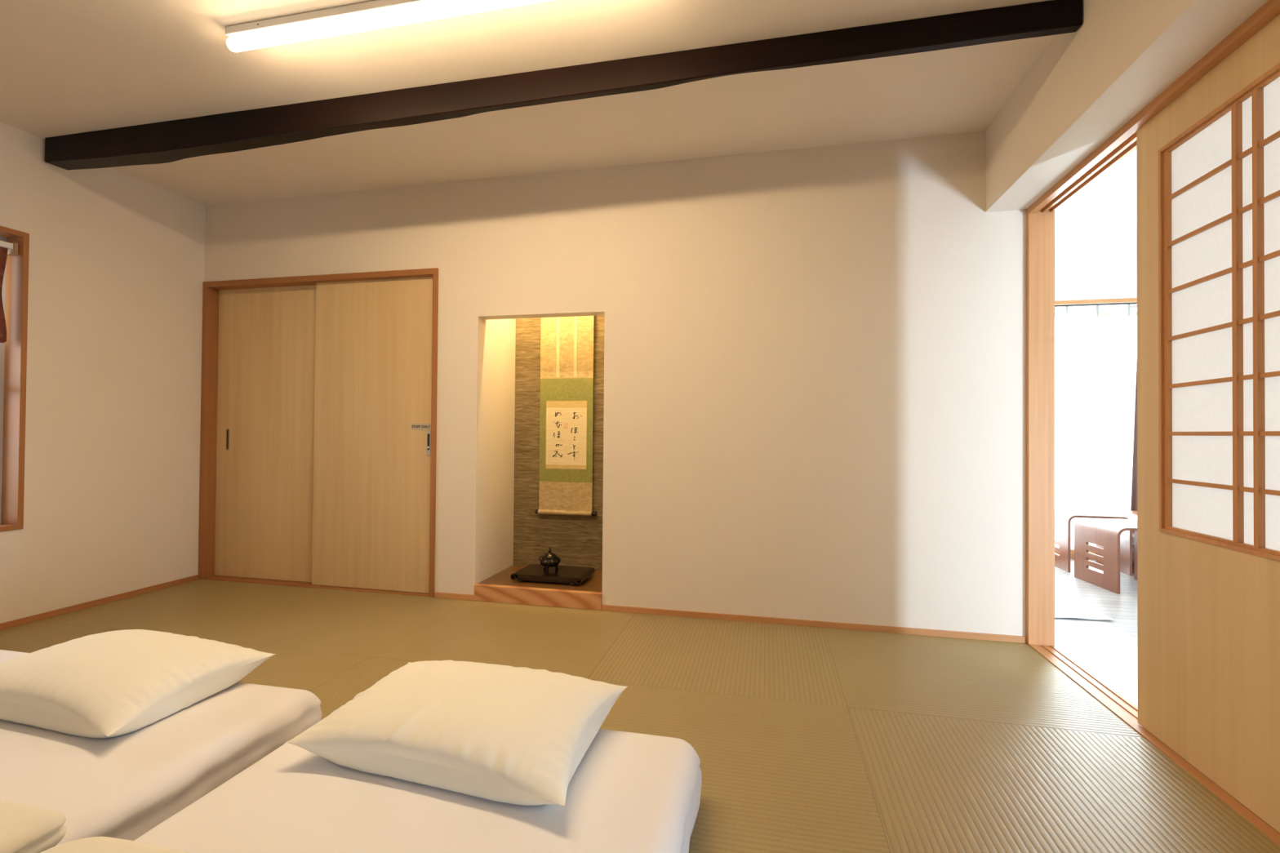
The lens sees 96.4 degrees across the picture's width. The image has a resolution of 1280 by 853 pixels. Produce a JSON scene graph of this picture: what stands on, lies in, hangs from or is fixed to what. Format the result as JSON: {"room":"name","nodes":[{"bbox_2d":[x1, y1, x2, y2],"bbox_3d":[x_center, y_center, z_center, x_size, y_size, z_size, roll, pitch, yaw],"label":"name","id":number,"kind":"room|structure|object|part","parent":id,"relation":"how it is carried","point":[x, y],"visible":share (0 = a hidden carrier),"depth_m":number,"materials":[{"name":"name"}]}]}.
{"room":"japanese-style bedroom","nodes":[
{"label":"japanese-style bedroom","id":0,"kind":"room"},
{"bbox_2d":[0,121,205,623],"bbox_3d":[-3.447,-0.237,1.547,0.150,2.512,4.820,0,-1,12],"label":"wall","id":1,"kind":"structure","parent":0,"point":[117,257],"depth_m":3.20,"materials":[{"name":"white paint"}]},
{"bbox_2d":[0,226,29,532],"bbox_3d":[-3.237,-0.235,2.439,0.145,1.480,0.900,0,-1,12],"label":"window","id":2,"kind":"structure","parent":1,"relation":"in","point":[13,353],"depth_m":2.85,"materials":[{"name":"wood"},{"name":"glass"}]},
{"bbox_3d":[-3.291,-0.235,2.451,0.035,1.432,0.852,0,-1,12],"label":"sash","id":3,"kind":"part","parent":2,"relation":"part of","materials":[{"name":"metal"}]},
{"bbox_2d":[0,240,17,344],"bbox_3d":[-3.223,-0.666,2.446,0.065,0.505,0.840,0,-1,12],"label":"curtain","id":4,"kind":"object","parent":2,"relation":"attached to","point":[6,248],"visible":1,"depth_m":2.82,"materials":[{"name":"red fabric"}]},
{"bbox_2d":[0,574,199,630],"bbox_3d":[-3.391,0.954,1.455,0.012,0.030,4.696,0,-1,12],"label":"baseboard","id":5,"kind":"structure","parent":1,"relation":"attached to","point":[8,624],"depth_m":3.15,"materials":[{"name":"brown wood"}]},
{"bbox_2d":[198,287,218,579],"bbox_3d":[-2.855,0.043,3.807,0.034,1.915,0.120,0,-1,12],"label":"trim","id":6,"kind":"structure","parent":1,"relation":"attached to","point":[206,532],"depth_m":3.77,"materials":[{"name":"brown wood"}]},
{"bbox_2d":[483,318,515,580],"bbox_3d":[-0.899,-0.055,3.659,0.031,2.180,0.445,0,-1,12],"label":"wall","id":7,"kind":"structure","parent":0,"point":[500,334],"depth_m":3.63,"materials":[{"name":"white paint"}]},
{"bbox_2d":[0,0,1055,204],"bbox_3d":[-1.162,-1.531,0.959,4.850,0.100,4.820,0,-1,12],"label":"ceiling","id":8,"kind":"structure","parent":0,"point":[68,67],"depth_m":2.43,"materials":[{"name":"paint"}]},
{"bbox_2d":[225,0,551,52],"bbox_3d":[-0.720,-1.427,1.946,1.646,0.078,0.048,0,-1,12],"label":"lamp","id":9,"kind":"object","parent":8,"relation":"attached to","point":[376,14],"visible":1,"depth_m":1.99,"materials":[{"name":"white plastic"}]},
{"bbox_2d":[44,0,1082,169],"bbox_3d":[-0.760,-1.388,2.481,4.627,0.141,0.130,0,-1,12],"label":"ceiling beam","id":10,"kind":"structure","parent":8,"relation":"attached to","point":[168,141],"depth_m":2.35,"materials":[{"name":"brown wood"}]},
{"bbox_2d":[478,564,602,592],"bbox_3d":[-0.527,0.962,3.512,0.769,0.068,0.487,0,-1,12],"label":"floor","id":11,"kind":"structure","parent":0,"point":[593,583],"depth_m":3.38,"materials":[{"name":"brown wood"}]},
{"bbox_2d":[510,546,595,586],"bbox_3d":[-0.524,0.832,3.479,0.441,0.190,0.267,0,-1,12],"label":"display stand","id":12,"kind":"object","parent":11,"relation":"on","point":[573,575],"depth_m":3.43,"materials":[{"name":"black paint"}]},
{"bbox_3d":[-0.550,0.808,3.491,0.124,0.143,0.123,0,-1,44],"label":"incense burner","id":13,"kind":"part","parent":12,"relation":"part of","materials":[{"name":"black metal"}]},
{"bbox_3d":[-0.550,0.781,3.491,0.083,0.029,0.086,0,-1,12],"label":"lid","id":14,"kind":"part","parent":12,"relation":"part of","materials":[{"name":"brown metal"}]},
{"bbox_2d":[539,555,559,567],"bbox_3d":[-0.551,0.824,3.491,0.122,0.058,0.122,0,-1,12],"label":"incense burner","id":15,"kind":"object","parent":12,"relation":"on","point":[546,561],"depth_m":3.45,"materials":[{"name":"brown metal"}]},
{"bbox_2d":[513,315,604,570],"bbox_3d":[-0.463,-0.103,3.777,0.769,2.075,0.030,0,-1,12],"label":"wall","id":16,"kind":"structure","parent":0,"point":[577,540],"depth_m":3.81,"materials":[{"name":"paper"}]},
{"bbox_2d":[534,315,596,516],"bbox_3d":[-0.477,-0.233,3.740,0.419,1.620,0.032,0,-1,12],"label":"scroll","id":17,"kind":"object","parent":16,"relation":"attached to","point":[566,343],"visible":0.98,"depth_m":3.74,"materials":[{"name":"beige fabric"}]},
{"bbox_2d":[204,130,1026,636],"bbox_3d":[-0.478,-0.192,3.290,4.900,2.512,0.100,0,-1,12],"label":"wall","id":18,"kind":"structure","parent":0,"point":[815,357],"depth_m":3.00,"materials":[{"name":"white paint"}]},
{"bbox_2d":[214,284,315,582],"bbox_3d":[-2.423,0.040,3.748,0.833,1.910,0.026,0,-1,12],"label":"door","id":19,"kind":"structure","parent":18,"relation":"in","point":[265,437],"depth_m":3.74,"materials":[{"name":"brown wood"}]},
{"bbox_3d":[-2.744,0.086,3.806,0.022,0.140,0.004,0,-1,12],"label":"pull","id":20,"kind":"part","parent":19,"relation":"part of","materials":[{"name":"black metal"}]},
{"bbox_2d":[203,575,428,596],"bbox_3d":[-2.040,1.012,3.619,1.649,0.026,0.112,0,-1,12],"label":"trim","id":21,"kind":"structure","parent":18,"relation":"attached to","point":[265,581],"depth_m":3.62,"materials":[{"name":"brown wood"}]},
{"bbox_2d":[202,267,438,290],"bbox_3d":[-2.026,-0.928,3.637,1.714,0.036,0.121,0,-1,12],"label":"trim","id":22,"kind":"structure","parent":18,"relation":"attached to","point":[312,279],"depth_m":3.59,"materials":[{"name":"brown wood"}]},
{"bbox_2d":[311,275,432,593],"bbox_3d":[-1.644,0.044,3.532,0.848,1.910,0.030,0,-1,12],"label":"door","id":23,"kind":"structure","parent":18,"relation":"in","point":[373,384],"depth_m":3.52,"materials":[{"name":"brown wood"}]},
{"bbox_3d":[-1.318,0.002,3.450,0.132,0.036,0.004,0,-1,12],"label":"sign plate","id":24,"kind":"part","parent":23,"relation":"part of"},
{"bbox_3d":[-1.270,0.099,3.438,0.024,0.150,0.004,0,-1,12],"label":"latch plate","id":25,"kind":"part","parent":23,"relation":"part of","materials":[{"name":"metal"}]},
{"bbox_2d":[428,274,438,597],"bbox_3d":[-1.212,0.052,3.446,0.031,1.915,0.120,0,-1,12],"label":"trim","id":26,"kind":"structure","parent":18,"relation":"attached to","point":[435,277],"depth_m":3.39,"materials":[{"name":"brown wood"}]},
{"bbox_2d":[474,583,602,610],"bbox_3d":[-0.584,0.968,3.253,0.767,0.090,0.038,0,-1,12],"label":"trim","id":27,"kind":"structure","parent":18,"relation":"attached to","point":[575,599],"depth_m":3.23,"materials":[{"name":"brown wood"}]},
{"bbox_2d":[435,591,1026,643],"bbox_3d":[0.310,1.003,3.044,3.113,0.030,0.010,0,-1,12],"label":"baseboard","id":28,"kind":"structure","parent":18,"relation":"attached to","point":[1009,638],"depth_m":2.92,"materials":[{"name":"brown wood"}]},
{"bbox_2d":[1026,208,1054,646],"bbox_3d":[1.891,-0.006,2.701,0.110,2.066,0.026,0,-1,12],"label":"trim","id":29,"kind":"structure","parent":18,"relation":"attached to","point":[1040,227],"depth_m":2.69,"materials":[{"name":"brown wood"}]},
{"bbox_2d":[0,579,1279,852],"bbox_3d":[-1.030,1.007,0.938,4.845,0.050,4.700,0,-1,12],"label":"floor","id":30,"kind":"structure","parent":0,"point":[805,739],"depth_m":2.05,"materials":[{"name":"beige wicker"}]},
{"bbox_2d":[0,649,29,663],"bbox_3d":[-2.849,0.881,1.171,1.088,0.176,2.090,0,-1,12],"label":"mattress","id":31,"kind":"object","parent":30,"relation":"on","point":[5,655],"visible":0.2,"depth_m":2.04,"materials":[{"name":"white fabric"}]},
{"bbox_2d":[0,681,321,846],"bbox_3d":[-1.747,0.887,0.929,1.124,0.176,2.110,0,-1,12],"label":"mattress","id":32,"kind":"object","parent":30,"relation":"on","point":[125,786],"visible":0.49,"depth_m":1.42,"materials":[{"name":"white fabric"}]},
{"bbox_2d":[0,800,66,852],"bbox_3d":[-1.774,0.751,0.595,1.101,0.079,1.311,0,-1,12],"label":"duvet","id":33,"kind":"object","parent":32,"relation":"on","point":[24,828],"visible":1,"depth_m":1.07,"materials":[{"name":"white fabric"}]},
{"bbox_2d":[0,629,275,738],"bbox_3d":[-1.606,0.740,1.745,0.730,0.136,0.533,0,-1,12],"label":"pillow","id":34,"kind":"object","parent":32,"relation":"on","point":[118,682],"visible":1,"depth_m":1.61,"materials":[{"name":"beige fabric"}]},
{"bbox_2d":[133,715,702,852],"bbox_3d":[-0.583,0.894,0.667,1.114,0.176,2.074,0,-1,12],"label":"mattress","id":35,"kind":"object","parent":30,"relation":"on","point":[628,792],"visible":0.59,"depth_m":1.22,"materials":[{"name":"white fabric"}]},
{"bbox_2d":[40,836,188,852],"bbox_3d":[-0.679,0.735,0.336,1.034,0.123,1.296,0,-1,12],"label":"duvet","id":36,"kind":"object","parent":35,"relation":"on","point":[94,844],"visible":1,"depth_m":0.97,"materials":[{"name":"white fabric"}]},
{"bbox_2d":[284,660,627,806],"bbox_3d":[-0.448,0.747,1.500,0.738,0.135,0.558,0,-1,12],"label":"pillow","id":37,"kind":"object","parent":35,"relation":"on","point":[516,735],"visible":1,"depth_m":1.36,"materials":[{"name":"beige fabric"}]},
{"bbox_2d":[1054,149,1137,254],"bbox_3d":[3.381,-1.481,2.074,3.054,0.100,5.250,0,-1,12],"label":"ceiling","id":38,"kind":"structure","parent":0,"point":[1102,217],"depth_m":3.85,"materials":[{"name":"white paint"}]},
{"bbox_2d":[1054,250,1137,550],"bbox_3d":[3.875,-0.142,4.584,2.954,2.512,0.100,0,-1,12],"label":"wall","id":39,"kind":"structure","parent":0,"point":[1107,274],"depth_m":4.59,"materials":[{"name":"white paint"}]},
{"bbox_2d":[1054,549,1096,559],"bbox_3d":[3.853,1.029,4.516,2.954,0.070,0.012,0,-1,12],"label":"baseboard","id":40,"kind":"structure","parent":39,"relation":"attached to","point":[1072,551],"depth_m":4.59,"materials":[{"name":"brown wood"}]},
{"bbox_2d":[1054,297,1137,304],"bbox_3d":[3.603,-1.004,4.596,2.060,0.028,0.016,0,-1,12],"label":"trim","id":41,"kind":"structure","parent":39,"relation":"attached to","point":[1125,300],"depth_m":4.58,"materials":[{"name":"brown wood"}]},
{"bbox_2d":[1054,304,1137,548],"bbox_3d":[3.607,0.006,4.641,2.000,1.965,0.040,0,-1,12],"label":"window","id":42,"kind":"structure","parent":39,"relation":"in","point":[1132,306],"depth_m":4.62,"materials":[{"name":"metal"}]},
{"bbox_2d":[1054,302,1137,307],"bbox_3d":[3.593,-0.967,4.554,2.040,0.014,0.022,0,-1,12],"label":"rail","id":43,"kind":"object","parent":39,"relation":"attached to","point":[1132,303],"visible":0.29,"depth_m":4.54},
{"bbox_2d":[1054,304,1137,546],"bbox_3d":[3.277,-0.001,4.609,1.330,1.922,0.035,0,-1,12],"label":"sheer curtain","id":44,"kind":"object","parent":43,"relation":"hanging from","point":[1095,357],"visible":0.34,"depth_m":4.54,"materials":[{"name":"white fabric"}]},
{"bbox_2d":[1130,358,1137,511],"bbox_3d":[4.118,-0.138,4.390,0.608,1.625,0.036,0,-1,12],"label":"curtain","id":45,"kind":"object","parent":43,"relation":"hanging from","point":[1134,482],"visible":0.05,"depth_m":4.45,"materials":[{"name":"brown fabric"}]},
{"bbox_2d":[1054,558,1137,706],"bbox_3d":[3.322,1.057,2.104,2.954,0.050,5.150,0,-1,12],"label":"floor","id":46,"kind":"structure","parent":0,"point":[1108,649],"depth_m":2.87,"materials":[{"name":"white wood"}]},
{"bbox_2d":[1054,591,1114,620],"bbox_3d":[2.367,1.031,3.404,0.451,0.010,0.722,0,-1,12],"label":"rug","id":47,"kind":"object","parent":46,"relation":"on","point":[1064,606],"visible":0.21,"depth_m":3.19,"materials":[{"name":"white fabric"}]},
{"bbox_2d":[1054,508,1132,575],"bbox_3d":[3.334,0.850,4.296,0.400,0.412,0.420,0,-1,12],"label":"stool","id":48,"kind":"object","parent":46,"relation":"on","point":[1063,517],"visible":0.52,"depth_m":4.16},
{"bbox_3d":[3.146,0.877,4.337,0.016,0.357,0.420,0,-1,12],"label":"panel","id":49,"kind":"part","parent":48,"relation":"part of","materials":[{"name":"brown wood"}]},
{"bbox_3d":[3.335,0.672,4.298,0.400,0.055,0.420,0,-1,12],"label":"seat","id":50,"kind":"part","parent":48,"relation":"part of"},
{"bbox_3d":[3.521,0.879,4.254,0.016,0.357,0.420,0,-1,12],"label":"panel","id":51,"kind":"part","parent":48,"relation":"part of","materials":[{"name":"brown wood"}]},
{"bbox_2d":[1074,518,1137,594],"bbox_3d":[3.206,0.843,3.761,0.400,0.412,0.420,0,-1,6],"label":"stool","id":52,"kind":"object","parent":46,"relation":"on","point":[1106,533],"visible":0.62,"depth_m":3.77,"materials":[{"name":"brown wood"}]},
{"bbox_3d":[3.014,0.869,3.782,0.016,0.357,0.420,0,-1,6],"label":"panel","id":53,"kind":"part","parent":52,"relation":"part of","materials":[{"name":"brown wood"}]},
{"bbox_3d":[3.207,0.665,3.763,0.400,0.055,0.420,0,-1,6],"label":"seat","id":54,"kind":"part","parent":52,"relation":"part of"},
{"bbox_3d":[3.396,0.872,3.739,0.016,0.357,0.420,0,-1,6],"label":"panel","id":55,"kind":"part","parent":52,"relation":"part of","materials":[{"name":"brown wood"}]},
{"bbox_2d":[1106,510,1137,573],"bbox_3d":[3.766,0.853,4.201,0.400,0.412,0.420,0,-1,12],"label":"stool","id":56,"kind":"object","parent":46,"relation":"on","point":[1132,515],"visible":0.1,"depth_m":4.22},
{"bbox_3d":[3.768,0.674,4.203,0.400,0.055,0.420,0,-1,12],"label":"seat","id":57,"kind":"part","parent":56,"relation":"part of","materials":[{"name":"white"}]},
{"bbox_3d":[3.579,0.879,4.242,0.016,0.357,0.420,0,-1,12],"label":"panel","id":58,"kind":"part","parent":56,"relation":"part of","materials":[{"name":"brown wood"}]},
{"bbox_2d":[985,0,1268,212],"bbox_3d":[1.561,-0.246,1.536,0.315,2.612,6.950,0,-1,12],"label":"soffit","id":59,"kind":"structure","parent":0,"point":[1087,82],"depth_m":1.92,"materials":[{"name":"white paint"}]},
{"bbox_2d":[1026,643,1279,846],"bbox_3d":[1.700,1.034,1.862,0.110,0.044,1.720,0,-1,12],"label":"trim","id":60,"kind":"structure","parent":59,"relation":"attached to","point":[1125,709],"depth_m":2.04,"materials":[{"name":"brown wood"}]},
{"bbox_2d":[1028,0,1279,213],"bbox_3d":[1.715,-1.035,1.873,0.110,0.030,1.694,0,-1,12],"label":"trim","id":61,"kind":"structure","parent":59,"relation":"attached to","point":[1122,143],"depth_m":1.95,"materials":[{"name":"brown wood"}]},
{"bbox_2d":[1136,13,1279,833],"bbox_3d":[1.617,-0.015,1.520,0.029,2.040,0.900,0,-1,12],"label":"door","id":62,"kind":"structure","parent":59,"relation":"in","point":[1208,162],"depth_m":1.63,"materials":[{"name":"brown wood"}]},
{"bbox_3d":[1.619,-0.284,1.523,0.029,1.235,0.664,0,-1,12],"label":"frame","id":63,"kind":"part","parent":62,"relation":"part of","materials":[{"name":"brown wood"}]},
{"bbox_3d":[1.622,-0.284,1.522,0.016,1.211,0.640,0,-1,12],"label":"lattice frame","id":64,"kind":"part","parent":62,"relation":"part of","materials":[{"name":"brown wood"}]},
{"bbox_3d":[1.623,-0.732,1.528,0.009,0.012,0.608,0,-1,12],"label":"lattice rail","id":65,"kind":"part","parent":62,"relation":"part of","materials":[{"name":"brown wood"}]},
{"bbox_3d":[1.622,-0.583,1.526,0.009,0.012,0.608,0,-1,12],"label":"lattice rail","id":66,"kind":"part","parent":62,"relation":"part of","materials":[{"name":"brown wood"}]},
{"bbox_3d":[1.621,-0.433,1.524,0.009,0.012,0.608,0,-1,12],"label":"lattice rail","id":67,"kind":"part","parent":62,"relation":"part of","materials":[{"name":"brown wood"}]},
{"bbox_3d":[1.619,-0.282,1.523,0.009,0.012,0.608,0,-1,12],"label":"lattice rail","id":68,"kind":"part","parent":62,"relation":"part of","materials":[{"name":"brown wood"}]},
{"bbox_3d":[1.618,-0.131,1.521,0.009,0.012,0.608,0,-1,12],"label":"lattice rail","id":69,"kind":"part","parent":62,"relation":"part of","materials":[{"name":"brown wood"}]},
{"bbox_3d":[1.617,0.019,1.519,0.009,0.012,0.608,0,-1,12],"label":"lattice rail","id":70,"kind":"part","parent":62,"relation":"part of","materials":[{"name":"brown wood"}]},
{"bbox_3d":[1.616,0.168,1.518,0.009,0.012,0.608,0,-1,12],"label":"lattice rail","id":71,"kind":"part","parent":62,"relation":"part of","materials":[{"name":"brown wood"}]}
]}

